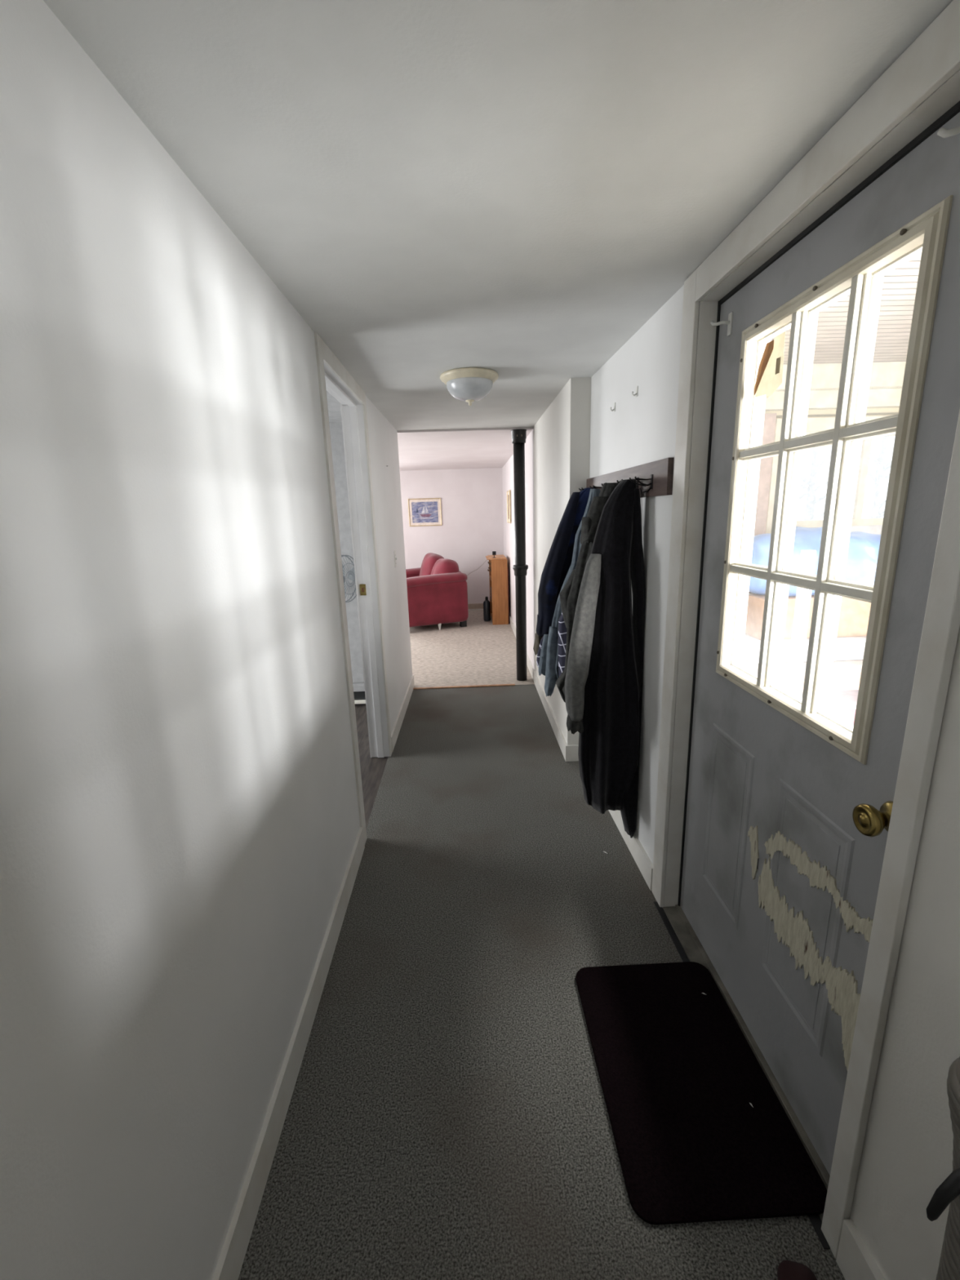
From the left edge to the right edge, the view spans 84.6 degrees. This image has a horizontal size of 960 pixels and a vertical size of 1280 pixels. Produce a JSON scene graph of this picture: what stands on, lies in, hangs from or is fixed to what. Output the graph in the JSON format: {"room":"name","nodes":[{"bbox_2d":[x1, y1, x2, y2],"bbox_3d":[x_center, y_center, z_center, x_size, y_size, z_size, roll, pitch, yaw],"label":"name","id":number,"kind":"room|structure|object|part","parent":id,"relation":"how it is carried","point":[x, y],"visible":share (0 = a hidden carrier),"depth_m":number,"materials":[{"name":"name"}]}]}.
{"room":"entrance hallway","nodes":[
{"label":"entrance hallway","id":0,"kind":"room"},
{"bbox_2d":[0,0,412,1279],"bbox_3d":[-0.570,0.172,1.082,0.113,2.115,6.860,-2,13,-1],"label":"wall","id":1,"kind":"structure","parent":0,"point":[180,822],"depth_m":0.84,"materials":[{"name":"paint"}]},
{"bbox_2d":[212,826,364,1279],"bbox_3d":[-0.459,1.418,0.185,0.012,0.105,4.530,-2,13,-1],"label":"baseboard","id":2,"kind":"structure","parent":1,"relation":"attached to","point":[232,1256],"depth_m":1.30,"materials":[{"name":"paint"}]},
{"bbox_2d":[314,332,391,844],"bbox_3d":[-0.638,-0.197,2.630,0.127,2.114,0.985,-2,13,-1],"label":"door frame","id":3,"kind":"structure","parent":1,"relation":"in","point":[334,378],"depth_m":2.91,"materials":[{"name":"paint"}]},
{"bbox_3d":[-0.696,-0.181,2.637,0.010,2.085,0.955,-2,13,-1],"label":"edge trim","id":4,"kind":"part","parent":3,"relation":"part of","materials":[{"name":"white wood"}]},
{"bbox_3d":[-0.674,-0.290,3.043,0.034,0.065,0.014,-2,13,-1],"label":"strike plate","id":5,"kind":"part","parent":3,"relation":"part of","materials":[{"name":"gold metal"}]},
{"bbox_2d":[394,551,396,567],"bbox_3d":[-0.611,-0.586,3.831,0.014,0.116,0.072,-2,13,-1],"label":"light switch","id":6,"kind":"object","parent":1,"relation":"attached to","point":[395,557],"visible":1,"depth_m":3.82,"materials":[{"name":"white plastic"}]},
{"bbox_2d":[391,674,414,751],"bbox_3d":[-0.574,0.508,4.001,0.013,0.100,1.340,-2,13,-1],"label":"baseboard","id":7,"kind":"structure","parent":1,"relation":"attached to","point":[396,729],"depth_m":3.83,"materials":[{"name":"paint"}]},
{"bbox_2d":[413,684,515,689],"bbox_3d":[-0.140,0.405,4.577,0.890,0.010,0.030,-2,13,-1],"label":"trim","id":8,"kind":"structure","parent":1,"relation":"attached to","point":[495,685],"depth_m":4.57,"materials":[{"name":"brown wood"}]},
{"bbox_2d":[326,391,342,422],"bbox_3d":[-1.953,-1.193,2.223,2.493,0.080,3.600,-2,13,-1],"label":"ceiling","id":9,"kind":"structure","parent":0,"point":[333,405],"depth_m":3.31,"materials":[{"name":"paint"}]},
{"bbox_2d":[328,422,364,683],"bbox_3d":[-1.918,-0.112,2.430,2.493,2.120,3.400,-2,13,-1],"label":"wall","id":10,"kind":"structure","parent":0,"point":[335,428],"depth_m":3.95,"materials":[{"name":"paint"}]},
{"bbox_2d":[341,555,356,602],"bbox_3d":[-0.992,-0.455,3.847,0.244,0.337,0.454,-6,14,-19],"label":"wall fan","id":11,"kind":"object","parent":10,"relation":"attached to","point":[351,575],"visible":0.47,"depth_m":3.78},
{"bbox_3d":[-0.955,-0.433,3.777,0.024,0.277,0.268,3,14,20],"label":"blade","id":12,"kind":"part","parent":11,"relation":"part of","materials":[{"name":"plastic"}]},
{"bbox_2d":[352,682,365,703],"bbox_3d":[-1.526,0.455,4.188,1.520,0.175,0.068,-2,13,-1],"label":"baseboard heater","id":13,"kind":"object","parent":10,"relation":"attached to","point":[358,688],"visible":0.02,"depth_m":4.18,"materials":[{"name":"paint"}]},
{"bbox_3d":[-1.523,0.512,4.173,1.520,0.030,0.012,-2,13,-1],"label":"panel","id":14,"kind":"part","parent":13,"relation":"part of","materials":[{"name":"white plastic"}]},
{"bbox_2d":[400,467,503,604],"bbox_3d":[-1.522,-1.447,7.988,4.050,2.100,0.100,-2,13,-1],"label":"wall","id":15,"kind":"structure","parent":0,"point":[472,528],"depth_m":7.90,"materials":[{"name":"paint"}]},
{"bbox_2d":[408,497,441,526],"bbox_3d":[-0.817,-1.897,7.843,0.485,0.400,0.018,-2,13,-1],"label":"framed picture","id":16,"kind":"object","parent":15,"relation":"attached to","point":[425,511],"visible":1,"depth_m":7.85,"materials":[{"name":"paper"}]},
{"bbox_2d":[411,501,438,523],"bbox_3d":[-0.817,-1.899,7.849,0.393,0.308,0.002,-2,13,-1],"label":"print","id":17,"kind":"object","parent":16,"relation":"attached to","point":[422,512],"depth_m":7.85},
{"bbox_2d":[467,603,483,608],"bbox_3d":[-1.505,-0.468,8.165,3.820,0.088,0.012,-2,13,-1],"label":"baseboard","id":18,"kind":"structure","parent":15,"relation":"attached to","point":[475,606],"depth_m":8.19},
{"bbox_2d":[43,0,952,471],"bbox_3d":[-1.339,-1.312,2.651,4.150,0.115,10.650,-2,13,-1],"label":"ceiling","id":19,"kind":"structure","parent":0,"point":[514,189],"depth_m":0.97,"materials":[{"name":"paint"}]},
{"bbox_2d":[440,367,498,405],"bbox_3d":[-0.050,-1.219,2.577,0.286,0.139,0.286,-2,13,-1],"label":"ceiling light","id":20,"kind":"object","parent":19,"relation":"attached to","point":[469,384],"visible":1,"depth_m":2.49,"materials":[{"name":"white glass"}]},
{"bbox_3d":[-0.050,-1.214,2.578,0.226,0.082,0.226,-2,13,-1],"label":"lamp shade","id":21,"kind":"part","parent":20,"relation":"part of","materials":[{"name":"white glass"}]},
{"bbox_2d":[238,609,845,1279],"bbox_3d":[-1.272,0.819,3.137,3.950,0.062,10.600,-2,13,-1],"label":"floor","id":22,"kind":"structure","parent":0,"point":[447,1117],"depth_m":1.51,"materials":[{"name":"grey carpet"}]},
{"bbox_2d":[405,552,468,630],"bbox_3d":[-0.792,-0.695,7.242,0.924,0.937,1.211,-7,14,-20],"label":"loveseat","id":23,"kind":"object","parent":22,"relation":"on","point":[437,591],"visible":0.8,"depth_m":6.78,"materials":[{"name":"red fabric"}]},
{"bbox_2d":[419,552,444,576],"bbox_3d":[-0.669,-0.988,7.465,0.349,0.477,0.506,-7,14,-20],"label":"cushion","id":24,"kind":"object","parent":23,"relation":"on","point":[429,559],"depth_m":7.29,"materials":[{"name":"red fabric"}]},
{"bbox_3d":[-0.615,-0.488,6.831,0.920,0.560,0.200,-7,14,-20],"label":"arm","id":25,"kind":"part","parent":23,"relation":"part of"},
{"bbox_2d":[431,558,458,574],"bbox_3d":[-0.478,-0.860,7.097,0.354,0.467,0.506,-7,14,-20],"label":"cushion","id":26,"kind":"object","parent":23,"relation":"on","point":[438,566],"depth_m":6.91,"materials":[{"name":"red fabric"}]},
{"bbox_2d":[483,596,490,621],"bbox_3d":[0.096,-0.435,7.326,0.100,0.336,0.100,-2,13,-1],"label":"water bottle","id":27,"kind":"object","parent":22,"relation":"on","point":[486,604],"visible":1,"depth_m":7.29,"materials":[{"name":"black plastic"}]},
{"bbox_2d":[488,558,508,624],"bbox_3d":[0.253,-0.699,7.284,0.212,0.863,0.630,-2,13,-1],"label":"bookcase","id":28,"kind":"object","parent":22,"relation":"on","point":[498,576],"visible":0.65,"depth_m":6.98,"materials":[{"name":"orange wood"}]},
{"bbox_2d":[487,561,491,571],"bbox_3d":[0.160,-0.924,7.008,0.125,0.241,0.096,-2,13,-1],"label":"dried flowers","id":29,"kind":"object","parent":28,"relation":"on","point":[489,563],"visible":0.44,"depth_m":6.97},
{"bbox_3d":[0.243,-0.770,7.581,0.212,0.863,0.018,-2,13,-1],"label":"panel","id":30,"kind":"part","parent":28,"relation":"part of","materials":[{"name":"orange wood"}]},
{"bbox_2d":[485,554,506,559],"bbox_3d":[0.210,-1.125,7.165,0.252,0.021,0.560,-2,13,-1],"label":"tray","id":31,"kind":"object","parent":28,"relation":"on","point":[502,556],"visible":0.96,"depth_m":7.00,"materials":[{"name":"brown wood"}]},
{"bbox_2d":[507,567,509,623],"bbox_3d":[0.369,-0.655,7.314,0.014,0.755,0.600,-2,13,-1],"label":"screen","id":32,"kind":"object","parent":22,"relation":"on","point":[508,567],"visible":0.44,"depth_m":7.03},
{"bbox_2d":[511,429,528,680],"bbox_3d":[0.343,-0.666,4.481,0.132,2.095,0.132,-2,13,-1],"label":"pipe","id":33,"kind":"object","parent":22,"relation":"on","point":[518,437],"visible":1,"depth_m":4.42,"materials":[{"name":"black metal"}]},
{"bbox_2d":[575,961,826,1225],"bbox_3d":[0.528,1.136,1.414,0.430,0.008,0.637,-2,13,-1],"label":"door mat","id":34,"kind":"object","parent":22,"relation":"on","point":[679,1076],"visible":0.9,"depth_m":1.31,"materials":[{"name":"black rubber"}]},
{"bbox_2d":[777,1259,817,1279],"bbox_3d":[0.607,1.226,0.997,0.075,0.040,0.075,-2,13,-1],"label":"glove","id":35,"kind":"object","parent":22,"relation":"on","point":[787,1269],"visible":1,"depth_m":1.01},
{"bbox_2d":[926,1056,959,1279],"bbox_3d":[0.639,0.899,0.682,0.150,0.823,0.136,9,17,39],"label":"corrugated hose","id":36,"kind":"object","parent":22,"relation":"on","point":[948,1192],"visible":1,"depth_m":0.64,"materials":[{"name":"grey plastic"}]},
{"bbox_2d":[502,377,591,745],"bbox_3d":[0.547,-0.912,5.458,0.276,2.115,5.200,-2,13,-1],"label":"wall","id":37,"kind":"structure","parent":0,"point":[562,434],"depth_m":3.56,"materials":[{"name":"paint"}]},
{"bbox_2d":[506,489,511,523],"bbox_3d":[0.362,-1.672,6.633,0.018,0.395,0.390,-2,13,-1],"label":"framed picture","id":38,"kind":"object","parent":37,"relation":"attached to","point":[508,498],"visible":1,"depth_m":6.66,"materials":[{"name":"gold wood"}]},
{"bbox_2d":[507,494,509,519],"bbox_3d":[0.368,-1.673,6.633,0.002,0.303,0.298,-2,13,-1],"label":"print","id":39,"kind":"object","parent":38,"relation":"attached to","point":[508,495],"depth_m":6.73},
{"bbox_2d":[589,284,959,1279],"bbox_3d":[0.767,0.303,0.365,0.172,2.115,5.320,-2,13,-1],"label":"wall","id":40,"kind":"structure","parent":0,"point":[907,1154],"depth_m":0.90,"materials":[{"name":"paint"}]},
{"bbox_2d":[509,613,653,890],"bbox_3d":[0.477,0.207,5.123,0.128,0.100,6.306,-2,13,-2],"label":"baseboard","id":41,"kind":"structure","parent":40,"relation":"attached to","point":[643,862],"depth_m":3.14,"materials":[{"name":"paint"}]},
{"bbox_2d":[609,402,615,412],"bbox_3d":[0.582,-1.021,2.316,0.021,0.036,0.018,-2,13,-1],"label":"hook","id":42,"kind":"object","parent":40,"relation":"attached to","point":[614,409],"visible":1,"depth_m":2.31,"materials":[{"name":"white plastic"}]},
{"bbox_2d":[578,457,674,497],"bbox_3d":[0.562,-0.663,2.264,0.091,0.118,1.095,-2,13,-2],"label":"coat rack","id":43,"kind":"object","parent":40,"relation":"attached to","point":[655,478],"visible":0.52,"depth_m":1.89,"materials":[{"name":"brown wood"}]},
{"bbox_2d":[536,613,566,675],"bbox_3d":[0.390,-0.238,2.456,0.191,0.866,0.412,-15,18,-43],"label":"plaid shirt","id":44,"kind":"object","parent":43,"relation":"hanging from","point":[562,627],"visible":0.19,"depth_m":2.41,"materials":[{"name":"fabric"}]},
{"bbox_2d":[533,487,595,655],"bbox_3d":[0.425,-0.341,2.689,0.316,0.830,0.244,-2,13,-1],"label":"jacket","id":45,"kind":"object","parent":43,"relation":"hanging from","point":[559,558],"visible":0.71,"depth_m":2.59,"materials":[{"name":"blue fabric"}]},
{"bbox_2d":[538,488,599,697],"bbox_3d":[0.421,-0.208,2.474,0.285,0.958,0.163,-2,13,-1],"label":"denim shirt","id":46,"kind":"object","parent":43,"relation":"hanging from","point":[548,656],"visible":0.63,"depth_m":2.47,"materials":[{"name":"fabric"}]},
{"bbox_2d":[555,482,618,702],"bbox_3d":[0.477,-0.178,2.277,0.289,0.955,0.261,-2,13,-1],"label":"jacket","id":47,"kind":"object","parent":43,"relation":"hanging from","point":[569,594],"visible":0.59,"depth_m":2.22,"materials":[{"name":"grey fabric"}]},
{"bbox_2d":[564,479,645,838],"bbox_3d":[0.491,0.128,2.115,0.317,1.472,0.230,-2,13,-1],"label":"coat","id":48,"kind":"object","parent":43,"relation":"hanging from","point":[604,675],"visible":1,"depth_m":2.05,"materials":[{"name":"black fabric"}]},
{"bbox_2d":[631,386,638,396],"bbox_3d":[0.596,-0.957,2.033,0.021,0.036,0.018,-2,13,-1],"label":"hook","id":49,"kind":"object","parent":40,"relation":"attached to","point":[637,387],"visible":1,"depth_m":2.03,"materials":[{"name":"white plastic"}]},
{"bbox_3d":[0.605,-0.957,2.034,0.004,0.036,0.018,-2,13,-1],"label":"hook plate","id":50,"kind":"part","parent":49,"relation":"part of","materials":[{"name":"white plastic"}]},
{"bbox_2d":[653,902,830,1249],"bbox_3d":[0.688,1.115,1.536,0.022,0.014,0.975,-2,13,-1],"label":"trim","id":51,"kind":"structure","parent":40,"relation":"attached to","point":[815,1220],"depth_m":1.77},
{"bbox_2d":[662,904,830,1221],"bbox_3d":[0.782,1.117,1.540,0.165,0.042,0.915,-2,13,-1],"label":"trim","id":52,"kind":"structure","parent":40,"relation":"attached to","point":[688,939],"depth_m":1.55,"materials":[{"name":"metal"}]},
{"bbox_2d":[651,0,959,1258],"bbox_3d":[0.663,0.080,1.311,0.015,2.113,1.050,-2,13,-1],"label":"trim","id":53,"kind":"structure","parent":40,"relation":"attached to","point":[933,57],"depth_m":0.91,"materials":[{"name":"paint"}]},
{"bbox_2d":[663,68,959,906],"bbox_3d":[0.738,0.115,1.299,0.130,2.047,0.953,-2,13,-1],"label":"trim","id":54,"kind":"structure","parent":40,"relation":"attached to","point":[944,98],"depth_m":1.58,"materials":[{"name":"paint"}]},
{"bbox_2d":[680,111,959,1175],"bbox_3d":[0.727,0.124,1.298,0.120,2.002,0.902,-2,13,-1],"label":"door","id":55,"kind":"structure","parent":40,"relation":"in","point":[790,801],"depth_m":1.17,"materials":[{"name":"grey paint"}]},
{"bbox_2d":[710,311,733,336],"bbox_3d":[0.668,-0.871,1.462,0.057,0.056,0.019,5,15,25],"label":"curtain bracket","id":56,"kind":"object","parent":55,"relation":"attached to","point":[729,322],"visible":1,"depth_m":1.45,"materials":[{"name":"white metal"}]},
{"bbox_3d":[0.688,-0.869,1.453,0.005,0.056,0.018,-2,13,-1],"label":"plate","id":57,"kind":"part","parent":56,"relation":"part of","materials":[{"name":"white plastic"}]},
{"bbox_3d":[0.740,0.552,1.591,0.006,0.550,0.240,-2,13,-1],"label":"panel","id":58,"kind":"part","parent":55,"relation":"part of","materials":[{"name":"grey paint"}]},
{"bbox_2d":[753,331,785,398],"bbox_3d":[0.709,-0.667,1.301,0.012,0.136,0.118,-2,13,-1],"label":"paper notice","id":59,"kind":"object","parent":55,"relation":"attached to","point":[770,372],"visible":1,"depth_m":1.29,"materials":[{"name":"yellow paper"}]},
{"bbox_3d":[0.751,0.636,1.239,0.006,0.550,0.255,-2,13,-1],"label":"panel","id":60,"kind":"part","parent":55,"relation":"part of","materials":[{"name":"grey paint"}]},
{"bbox_3d":[0.715,0.322,0.946,0.064,0.062,0.062,-2,13,-1],"label":"knob","id":61,"kind":"part","parent":55,"relation":"part of","materials":[{"name":"gold metal"}]},
{"bbox_2d":[937,125,959,137],"bbox_3d":[0.690,-0.723,0.756,0.057,0.056,0.019,5,15,25],"label":"curtain bracket","id":62,"kind":"object","parent":55,"relation":"attached to","point":[943,132],"visible":1,"depth_m":0.76,"materials":[{"name":"white metal"}]},
{"bbox_2d":[835,1218,884,1279],"bbox_3d":[0.761,1.534,-0.479,0.016,0.115,3.108,-2,13,-1],"label":"baseboard","id":63,"kind":"structure","parent":40,"relation":"attached to","point":[855,1260],"depth_m":0.99,"materials":[{"name":"paint"}]},
{"bbox_2d":[764,407,899,418],"bbox_3d":[2.411,-0.735,4.121,3.330,2.520,0.100,-2,13,-1],"label":"wall","id":64,"kind":"structure","parent":0,"point":[884,411],"depth_m":3.86,"materials":[{"name":"beige paint"}]},
{"bbox_2d":[753,413,776,536],"bbox_3d":[2.043,-0.561,4.089,0.280,2.220,0.020,-2,13,-1],"label":"trim","id":65,"kind":"structure","parent":64,"relation":"attached to","point":[770,419],"depth_m":3.93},
{"bbox_2d":[765,415,895,533],"bbox_3d":[2.892,-1.051,4.026,1.450,1.210,0.090,-2,13,-1],"label":"window","id":66,"kind":"structure","parent":64,"relation":"in","point":[813,424],"depth_m":3.96,"materials":[{"name":"white glass"}]},
{"bbox_3d":[2.897,-0.906,4.066,1.250,0.050,0.040,-2,13,-1],"label":"rail","id":67,"kind":"part","parent":66,"relation":"part of","materials":[{"name":"white plastic"}]},
{"bbox_2d":[764,361,906,410],"bbox_3d":[2.331,-1.796,3.752,3.230,0.280,0.120,-2,13,-1],"label":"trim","id":68,"kind":"structure","parent":64,"relation":"attached to","point":[886,378],"depth_m":3.71,"materials":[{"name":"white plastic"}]},
{"bbox_2d":[771,253,921,364],"bbox_3d":[2.500,-1.351,1.148,3.450,0.060,6.100,-2,13,-1],"label":"ceiling","id":69,"kind":"structure","parent":0,"point":[899,290],"depth_m":2.87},
{"bbox_3d":[2.566,1.073,2.141,3.450,0.080,6.900,-2,13,-1],"label":"floor","id":70,"kind":"structure","parent":0,"visible":0},
{"bbox_2d":[786,549,816,695],"bbox_3d":[1.452,0.279,2.460,0.140,1.380,0.140,-2,13,-1],"label":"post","id":71,"kind":"object","parent":70,"relation":"on","point":[807,557],"visible":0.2,"depth_m":2.37,"materials":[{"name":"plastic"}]},
{"bbox_2d":[742,658,862,692],"bbox_3d":[1.915,0.407,3.195,1.550,0.758,0.800,-2,13,-1],"label":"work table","id":72,"kind":"object","parent":70,"relation":"on","point":[846,674],"visible":0.06,"depth_m":2.75,"materials":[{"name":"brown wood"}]},
{"bbox_2d":[742,633,866,663],"bbox_3d":[1.765,0.006,2.991,0.710,0.125,0.480,-2,13,-1],"label":"tote","id":73,"kind":"object","parent":72,"relation":"on","point":[846,648],"visible":0.24,"depth_m":2.78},
{"bbox_2d":[742,642,865,663],"bbox_3d":[1.765,0.018,2.994,0.670,0.100,0.440,-2,13,-1],"label":"tub","id":74,"kind":"object","parent":73,"relation":"in","point":[849,651],"depth_m":2.78,"materials":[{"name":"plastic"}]},
{"bbox_3d":[1.763,-0.043,2.979,0.710,0.025,0.480,-2,13,-1],"label":"lid","id":75,"kind":"part","parent":73,"relation":"part of","materials":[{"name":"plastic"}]},
{"bbox_2d":[745,591,871,639],"bbox_3d":[1.835,-0.164,2.953,0.740,0.216,0.400,-2,13,-1],"label":"cardboard box","id":76,"kind":"object","parent":73,"relation":"on","point":[854,616],"visible":0.23,"depth_m":2.77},
{"bbox_2d":[748,526,880,596],"bbox_3d":[1.841,-0.445,2.894,0.974,0.352,0.508,-2,13,-1],"label":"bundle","id":77,"kind":"object","parent":76,"relation":"on","point":[864,547],"visible":0.26,"depth_m":2.71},
{"bbox_2d":[799,689,858,725],"bbox_3d":[2.087,0.546,3.110,0.520,0.520,0.400,-2,13,-1],"label":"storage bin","id":78,"kind":"object","parent":70,"relation":"on","point":[841,704],"visible":0.02,"depth_m":2.89,"materials":[{"name":"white plastic"}]},
{"bbox_3d":[2.080,0.313,3.054,0.520,0.040,0.400,-2,13,-1],"label":"lid","id":79,"kind":"part","parent":78,"relation":"part of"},
{"bbox_2d":[826,709,855,725],"bbox_3d":[2.088,0.565,3.115,0.477,0.480,0.358,-2,13,-1],"label":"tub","id":80,"kind":"object","parent":78,"relation":"in","point":[847,715],"depth_m":2.89,"materials":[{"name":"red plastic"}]},
{"bbox_2d":[807,524,882,534],"bbox_3d":[2.528,-0.089,3.777,0.840,1.416,0.187,-2,13,-1],"label":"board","id":81,"kind":"object","parent":70,"relation":"on","point":[873,529],"visible":0.02,"depth_m":3.67,"materials":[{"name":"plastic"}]},
{"label":"outside","id":82,"kind":"structure","parent":0,"visible":0},
{"bbox_3d":[5.180,-1.052,11.903,17.000,0.100,12.700,-2,13,-1],"label":"snowy ground","id":83,"kind":"structure","parent":82,"visible":0},
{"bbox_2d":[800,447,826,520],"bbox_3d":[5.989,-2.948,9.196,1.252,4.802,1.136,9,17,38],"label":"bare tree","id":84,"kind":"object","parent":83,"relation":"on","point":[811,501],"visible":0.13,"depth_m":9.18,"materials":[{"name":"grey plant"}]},
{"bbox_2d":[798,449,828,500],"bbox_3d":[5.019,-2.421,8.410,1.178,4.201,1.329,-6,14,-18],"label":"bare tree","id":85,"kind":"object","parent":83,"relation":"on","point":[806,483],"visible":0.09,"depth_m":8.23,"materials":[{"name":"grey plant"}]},
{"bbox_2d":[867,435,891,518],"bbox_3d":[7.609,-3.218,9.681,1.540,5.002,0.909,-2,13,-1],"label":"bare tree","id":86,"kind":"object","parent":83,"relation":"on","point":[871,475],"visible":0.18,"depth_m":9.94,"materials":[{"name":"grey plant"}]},
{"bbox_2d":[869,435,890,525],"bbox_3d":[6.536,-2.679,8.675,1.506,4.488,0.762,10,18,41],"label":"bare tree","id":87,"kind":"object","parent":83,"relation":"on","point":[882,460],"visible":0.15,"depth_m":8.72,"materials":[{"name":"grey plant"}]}
]}

